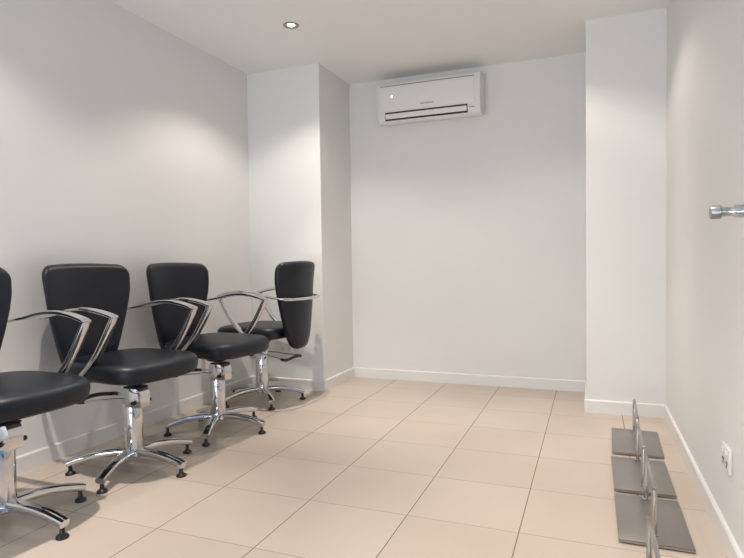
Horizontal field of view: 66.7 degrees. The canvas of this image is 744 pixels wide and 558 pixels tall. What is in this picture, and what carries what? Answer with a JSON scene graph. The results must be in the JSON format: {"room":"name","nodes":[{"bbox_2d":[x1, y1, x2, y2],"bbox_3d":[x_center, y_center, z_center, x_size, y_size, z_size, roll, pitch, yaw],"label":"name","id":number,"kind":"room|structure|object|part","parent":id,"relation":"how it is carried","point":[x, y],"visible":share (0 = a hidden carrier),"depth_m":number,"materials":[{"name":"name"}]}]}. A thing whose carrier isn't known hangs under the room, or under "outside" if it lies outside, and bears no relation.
{"room":"salon","nodes":[
{"label":"salon","id":0,"kind":"room"},
{"bbox_2d":[0,0,252,456],"bbox_3d":[-2.260,-0.295,1.776,0.120,2.625,7.930,0,2,21],"label":"wall","id":1,"kind":"structure","parent":0,"point":[124,141],"depth_m":3.39,"materials":[{"name":"white paint"}]},
{"bbox_2d":[16,376,253,474],"bbox_3d":[-2.292,0.983,1.502,0.014,0.088,7.071,0,2,21],"label":"baseboard","id":2,"kind":"structure","parent":1,"relation":"attached to","point":[26,462],"depth_m":3.30,"materials":[{"name":"white"}]},
{"bbox_2d":[247,63,352,379],"bbox_3d":[-0.609,-0.414,4.932,0.670,2.625,0.605,0,2,21],"label":"column","id":3,"kind":"structure","parent":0,"point":[299,116],"depth_m":4.66,"materials":[{"name":"white paint"}]},
{"bbox_2d":[280,342,292,351],"bbox_3d":[-0.710,0.563,4.673,0.122,0.080,0.016,0,2,21],"label":"power outlet","id":4,"kind":"object","parent":3,"relation":"attached to","point":[284,346],"visible":0.85,"depth_m":4.67,"materials":[{"name":"white plastic"}]},
{"bbox_2d":[253,375,325,391],"bbox_3d":[-0.696,0.864,4.680,0.684,0.088,0.014,0,2,21],"label":"baseboard","id":5,"kind":"structure","parent":3,"relation":"attached to","point":[307,384],"depth_m":4.62,"materials":[{"name":"white"}]},
{"bbox_2d":[325,367,353,390],"bbox_3d":[-0.275,0.853,4.840,0.014,0.088,0.591,0,2,21],"label":"baseboard","id":6,"kind":"structure","parent":3,"relation":"attached to","point":[333,381],"depth_m":4.82,"materials":[{"name":"white"}]},
{"bbox_2d":[0,377,726,557],"bbox_3d":[-0.723,1.073,1.227,3.377,0.120,7.930,0,2,21],"label":"floor","id":7,"kind":"structure","parent":0,"point":[359,467],"depth_m":2.62,"materials":[{"name":"beige tile"}]},
{"bbox_2d":[0,267,90,540],"bbox_3d":[-1.520,0.466,2.273,0.744,1.054,0.616,0,2,24],"label":"salon chair","id":8,"kind":"object","parent":7,"relation":"on","point":[23,394],"visible":1,"depth_m":2.23,"materials":[{"name":"black leather"}]},
{"bbox_3d":[-1.791,0.260,2.379,0.121,0.642,0.507,0,2,24],"label":"backrest","id":9,"kind":"part","parent":8,"relation":"part of","materials":[{"name":"black leather"}]},
{"bbox_3d":[-1.306,0.914,2.203,0.291,0.072,0.056,0,2,19],"label":"leg","id":10,"kind":"part","parent":8,"relation":"part of","materials":[{"name":"silver metal"}]},
{"bbox_3d":[-1.469,0.456,2.241,0.547,0.104,0.531,0,2,24],"label":"seat","id":11,"kind":"part","parent":8,"relation":"part of","materials":[{"name":"black leather"}]},
{"bbox_3d":[-1.445,0.309,2.502,0.557,0.347,0.050,0,2,24],"label":"armrest","id":12,"kind":"part","parent":8,"relation":"part of","materials":[{"name":"silver metal"}]},
{"bbox_3d":[-1.367,0.909,2.398,0.056,0.072,0.291,0,2,37],"label":"leg","id":13,"kind":"part","parent":8,"relation":"part of","materials":[{"name":"silver metal"}]},
{"bbox_2d":[39,263,197,493],"bbox_3d":[-1.265,0.443,2.903,0.744,1.054,0.617,0,2,26],"label":"salon chair","id":14,"kind":"object","parent":7,"relation":"on","point":[100,293],"visible":0.87,"depth_m":2.85,"materials":[{"name":"black leather"}]},
{"bbox_3d":[-1.405,0.303,2.678,0.557,0.347,0.050,0,2,26],"label":"armrest","id":15,"kind":"part","parent":14,"relation":"part of","materials":[{"name":"silver metal"}]},
{"bbox_3d":[-1.531,0.237,3.021,0.121,0.642,0.507,0,2,26],"label":"backrest","id":16,"kind":"part","parent":14,"relation":"part of","materials":[{"name":"black leather"}]},
{"bbox_3d":[-1.385,0.895,2.850,0.291,0.072,0.056,-1,2,-13],"label":"leg","id":17,"kind":"part","parent":14,"relation":"part of","materials":[{"name":"silver metal"}]},
{"bbox_3d":[-1.333,0.616,2.937,0.274,0.039,0.226,0,2,26],"label":"pump lever","id":18,"kind":"part","parent":14,"relation":"part of","materials":[{"name":"silver metal"}]},
{"bbox_3d":[-1.229,0.897,2.716,0.056,0.072,0.291,-1,2,4],"label":"leg","id":19,"kind":"part","parent":14,"relation":"part of","materials":[{"name":"silver metal"}]},
{"bbox_3d":[-1.214,0.433,2.872,0.547,0.104,0.531,0,2,26],"label":"seat","id":20,"kind":"part","parent":14,"relation":"part of","materials":[{"name":"black leather"}]},
{"bbox_3d":[-1.055,0.892,2.823,0.291,0.072,0.056,0,2,23],"label":"leg","id":21,"kind":"part","parent":14,"relation":"part of","materials":[{"name":"silver metal"}]},
{"bbox_3d":[-1.181,0.286,3.132,0.557,0.347,0.050,0,2,26],"label":"armrest","id":22,"kind":"part","parent":14,"relation":"part of","materials":[{"name":"silver metal"}]},
{"bbox_3d":[-1.102,0.886,3.021,0.056,0.072,0.291,1,2,41],"label":"leg","id":23,"kind":"part","parent":14,"relation":"part of","materials":[{"name":"silver metal"}]},
{"bbox_2d":[144,262,268,446],"bbox_3d":[-1.008,0.419,3.565,0.739,1.054,0.608,0,2,27],"label":"salon chair","id":24,"kind":"object","parent":7,"relation":"on","point":[185,282],"visible":0.8,"depth_m":3.50,"materials":[{"name":"black leather"}]},
{"bbox_3d":[-1.275,0.213,3.677,0.121,0.642,0.507,0,2,27],"label":"backrest","id":25,"kind":"part","parent":24,"relation":"part of","materials":[{"name":"black leather"}]},
{"bbox_3d":[-1.155,0.280,3.333,0.557,0.347,0.050,0,2,27],"label":"armrest","id":26,"kind":"part","parent":24,"relation":"part of","materials":[{"name":"silver metal"}]},
{"bbox_3d":[-1.126,0.873,3.481,0.291,0.072,0.056,-1,2,-20],"label":"leg","id":27,"kind":"part","parent":24,"relation":"part of","materials":[{"name":"silver metal"}]},
{"bbox_3d":[-1.079,0.593,3.590,0.274,0.039,0.226,0,2,27],"label":"pump lever","id":28,"kind":"part","parent":24,"relation":"part of","materials":[{"name":"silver metal"}]},
{"bbox_3d":[-1.070,0.866,3.678,0.056,0.072,0.291,-2,2,-38],"label":"leg","id":29,"kind":"part","parent":24,"relation":"part of","materials":[{"name":"silver metal"}]},
{"bbox_3d":[-0.958,0.874,3.367,0.056,0.072,0.291,-1,2,-1],"label":"leg","id":30,"kind":"part","parent":24,"relation":"part of","materials":[{"name":"silver metal"}]},
{"bbox_3d":[-0.961,0.410,3.522,0.547,0.104,0.531,0,2,27],"label":"seat","id":31,"kind":"part","parent":24,"relation":"part of","materials":[{"name":"black leather"}]},
{"bbox_3d":[-0.923,0.263,3.783,0.557,0.347,0.050,0,2,27],"label":"armrest","id":32,"kind":"part","parent":24,"relation":"part of","materials":[{"name":"silver metal"}]},
{"bbox_3d":[-0.865,0.863,3.685,0.056,0.072,0.291,0,2,34],"label":"leg","id":33,"kind":"part","parent":24,"relation":"part of","materials":[{"name":"silver metal"}]},
{"bbox_3d":[-0.795,0.868,3.492,0.291,0.072,0.056,0,2,16],"label":"leg","id":34,"kind":"part","parent":24,"relation":"part of","materials":[{"name":"silver metal"}]},
{"bbox_2d":[217,261,319,410],"bbox_3d":[-0.785,0.395,4.264,0.742,1.054,0.613,0,2,23],"label":"salon chair","id":35,"kind":"object","parent":7,"relation":"on","point":[293,280],"visible":0.83,"depth_m":4.07,"materials":[{"name":"black leather"}]},
{"bbox_3d":[-0.962,0.849,4.173,0.291,0.072,0.056,-2,2,-41],"label":"leg","id":36,"kind":"part","parent":35,"relation":"part of","materials":[{"name":"silver metal"}]},
{"bbox_3d":[-0.979,0.843,4.378,0.291,0.072,0.056,0,2,32],"label":"leg","id":37,"kind":"part","parent":35,"relation":"part of","materials":[{"name":"silver metal"}]},
{"bbox_3d":[-0.868,0.255,4.006,0.557,0.347,0.050,0,2,23],"label":"armrest","id":38,"kind":"part","parent":35,"relation":"part of","materials":[{"name":"silver metal"}]},
{"bbox_3d":[-0.845,0.385,4.277,0.547,0.104,0.531,0,2,23],"label":"seat","id":39,"kind":"part","parent":35,"relation":"part of","materials":[{"name":"black leather"}]},
{"bbox_3d":[-0.762,0.848,4.127,0.056,0.072,0.291,-2,2,-23],"label":"leg","id":40,"kind":"part","parent":35,"relation":"part of","materials":[{"name":"silver metal"}]},
{"bbox_3d":[-0.789,0.838,4.456,0.056,0.072,0.291,0,2,14],"label":"leg","id":41,"kind":"part","parent":35,"relation":"part of","materials":[{"name":"silver metal"}]},
{"bbox_3d":[-0.718,0.568,4.229,0.274,0.039,0.226,0,2,23],"label":"pump lever","id":42,"kind":"part","parent":35,"relation":"part of","materials":[{"name":"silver metal"}]},
{"bbox_3d":[-0.656,0.841,4.301,0.291,0.072,0.056,-1,2,-5],"label":"leg","id":43,"kind":"part","parent":35,"relation":"part of","materials":[{"name":"silver metal"}]},
{"bbox_3d":[-0.668,0.238,4.471,0.557,0.347,0.050,0,2,23],"label":"armrest","id":44,"kind":"part","parent":35,"relation":"part of","materials":[{"name":"silver metal"}]},
{"bbox_3d":[-0.526,0.189,4.133,0.121,0.642,0.507,0,2,23],"label":"backrest","id":45,"kind":"part","parent":35,"relation":"part of","materials":[{"name":"black leather"}]},
{"bbox_2d":[586,8,666,404],"bbox_3d":[1.776,-0.419,3.999,0.482,2.625,0.615,0,2,21],"label":"wall pier","id":46,"kind":"object","parent":7,"relation":"on","point":[626,54],"visible":0.86,"depth_m":3.71,"materials":[{"name":"white paint"}]},
{"bbox_2d":[584,381,586,398],"bbox_3d":[1.563,0.849,4.128,0.014,0.088,0.615,0,2,21],"label":"baseboard","id":47,"kind":"structure","parent":46,"relation":"attached to","point":[585,381],"depth_m":4.09,"materials":[{"name":"white"}]},
{"bbox_2d":[584,399,663,417],"bbox_3d":[1.667,0.859,3.750,0.482,0.088,0.014,0,2,21],"label":"baseboard","id":48,"kind":"structure","parent":46,"relation":"attached to","point":[590,405],"depth_m":3.75,"materials":[{"name":"white"}]},
{"bbox_2d":[612,399,663,458],"bbox_3d":[1.477,0.822,3.162,0.248,0.202,0.454,0,2,23],"label":"footrest","id":49,"kind":"object","parent":7,"relation":"on","point":[623,440],"visible":0.9,"depth_m":3.13,"materials":[{"name":"silver metal"}]},
{"bbox_3d":[1.484,0.728,3.180,0.015,0.015,0.399,0,2,23],"label":"foot rail","id":50,"kind":"part","parent":49,"relation":"part of","materials":[{"name":"silver metal"}]},
{"bbox_3d":[1.478,0.913,3.165,0.248,0.012,0.454,0,2,23],"label":"plate","id":51,"kind":"part","parent":49,"relation":"part of","materials":[{"name":"silver metal"}]},
{"bbox_2d":[611,423,676,498],"bbox_3d":[1.274,0.840,2.678,0.248,0.202,0.445,0,2,21],"label":"footrest","id":52,"kind":"object","parent":7,"relation":"on","point":[628,473],"visible":0.97,"depth_m":2.64,"materials":[{"name":"silver metal"}]},
{"bbox_3d":[1.281,0.746,2.696,0.015,0.015,0.390,0,2,21],"label":"foot rail","id":53,"kind":"part","parent":52,"relation":"part of","materials":[{"name":"silver metal"}]},
{"bbox_3d":[1.275,0.931,2.680,0.248,0.012,0.445,0,2,21],"label":"plate","id":54,"kind":"part","parent":52,"relation":"part of","materials":[{"name":"silver metal"}]},
{"bbox_2d":[646,514,660,557],"bbox_3d":[0.829,0.877,1.652,0.248,0.202,0.440,0,2,21],"label":"footrest","id":55,"kind":"object","parent":7,"relation":"on","point":[651,541],"visible":1,"depth_m":1.81,"materials":[{"name":"silver metal"}]},
{"bbox_2d":[614,455,695,552],"bbox_3d":[1.094,0.856,2.219,0.248,0.202,0.430,0,2,21],"label":"footrest","id":56,"kind":"object","parent":7,"relation":"on","point":[669,523],"visible":0.88,"depth_m":2.18,"materials":[{"name":"silver metal"}]},
{"bbox_3d":[1.101,0.762,2.237,0.015,0.015,0.375,0,2,21],"label":"foot rail","id":57,"kind":"part","parent":56,"relation":"part of","materials":[{"name":"silver metal"}]},
{"bbox_3d":[1.095,0.947,2.222,0.248,0.012,0.430,0,2,21],"label":"plate","id":58,"kind":"part","parent":56,"relation":"part of","materials":[{"name":"silver metal"}]},
{"bbox_2d":[109,0,668,84],"bbox_3d":[-0.762,-1.670,1.144,3.377,0.120,7.930,0,2,21],"label":"ceiling","id":59,"kind":"structure","parent":0,"point":[357,41],"depth_m":3.86,"materials":[{"name":"white paint"}]},
{"bbox_2d":[283,22,298,28],"bbox_3d":[-0.539,-1.689,3.767,0.104,0.007,0.104,0,2,21],"label":"recessed light","id":60,"kind":"object","parent":59,"relation":"in","point":[289,25],"visible":1,"depth_m":3.76,"materials":[{"name":"silver metal"}]},
{"bbox_2d":[349,52,586,380],"bbox_3d":[0.672,-0.429,4.823,3.137,2.625,0.120,0,2,21],"label":"wall","id":61,"kind":"structure","parent":0,"point":[468,234],"depth_m":4.67,"materials":[{"name":"white paint"}]},
{"bbox_2d":[378,71,484,125],"bbox_3d":[0.483,-1.475,4.678,0.857,0.335,0.216,0,2,21],"label":"air conditioner","id":62,"kind":"object","parent":61,"relation":"attached to","point":[461,95],"visible":1,"depth_m":4.58,"materials":[{"name":"white plastic"}]},
{"bbox_2d":[385,104,467,120],"bbox_3d":[0.443,-1.357,4.624,0.693,0.066,0.054,0,2,21],"label":"air vent","id":63,"kind":"object","parent":62,"relation":"attached to","point":[428,112],"depth_m":4.60,"materials":[{"name":"white plastic"}]},
{"bbox_3d":[0.435,-1.498,4.590,0.792,0.200,0.014,0,2,21],"label":"panel","id":64,"kind":"part","parent":62,"relation":"part of","materials":[{"name":"white plastic"}]},
{"bbox_2d":[354,367,584,391],"bbox_3d":[0.747,0.841,4.767,1.971,0.088,0.014,0,2,21],"label":"baseboard","id":65,"kind":"structure","parent":61,"relation":"attached to","point":[409,375],"depth_m":4.72,"materials":[{"name":"white"}]},
{"bbox_2d":[666,0,743,555],"bbox_3d":[0.775,-0.302,0.595,0.120,2.625,7.930,0,2,21],"label":"wall","id":66,"kind":"structure","parent":0,"point":[705,255],"depth_m":2.35,"materials":[{"name":"white paint"}]},
{"bbox_2d":[664,405,743,557],"bbox_3d":[1.289,0.915,2.095,0.014,0.088,3.375,0,2,21],"label":"baseboard","id":67,"kind":"structure","parent":66,"relation":"attached to","point":[728,543],"depth_m":2.33,"materials":[{"name":"white"}]},
{"bbox_2d":[721,440,731,475],"bbox_3d":[1.247,0.629,1.991,0.016,0.088,0.122,0,2,21],"label":"power outlet","id":68,"kind":"object","parent":66,"relation":"attached to","point":[726,458],"visible":1,"depth_m":1.96,"materials":[{"name":"white plastic"}]},
{"bbox_2d":[709,204,743,218],"bbox_3d":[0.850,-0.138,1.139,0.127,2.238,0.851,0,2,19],"label":"metal rail","id":69,"kind":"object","parent":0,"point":[716,211],"depth_m":1.51,"materials":[{"name":"silver metal"}]},
{"bbox_3d":[0.954,-0.181,1.517,0.034,0.030,0.030,0,2,21],"label":"knob","id":70,"kind":"part","parent":69,"relation":"part of","materials":[{"name":"silver metal"}]}
]}

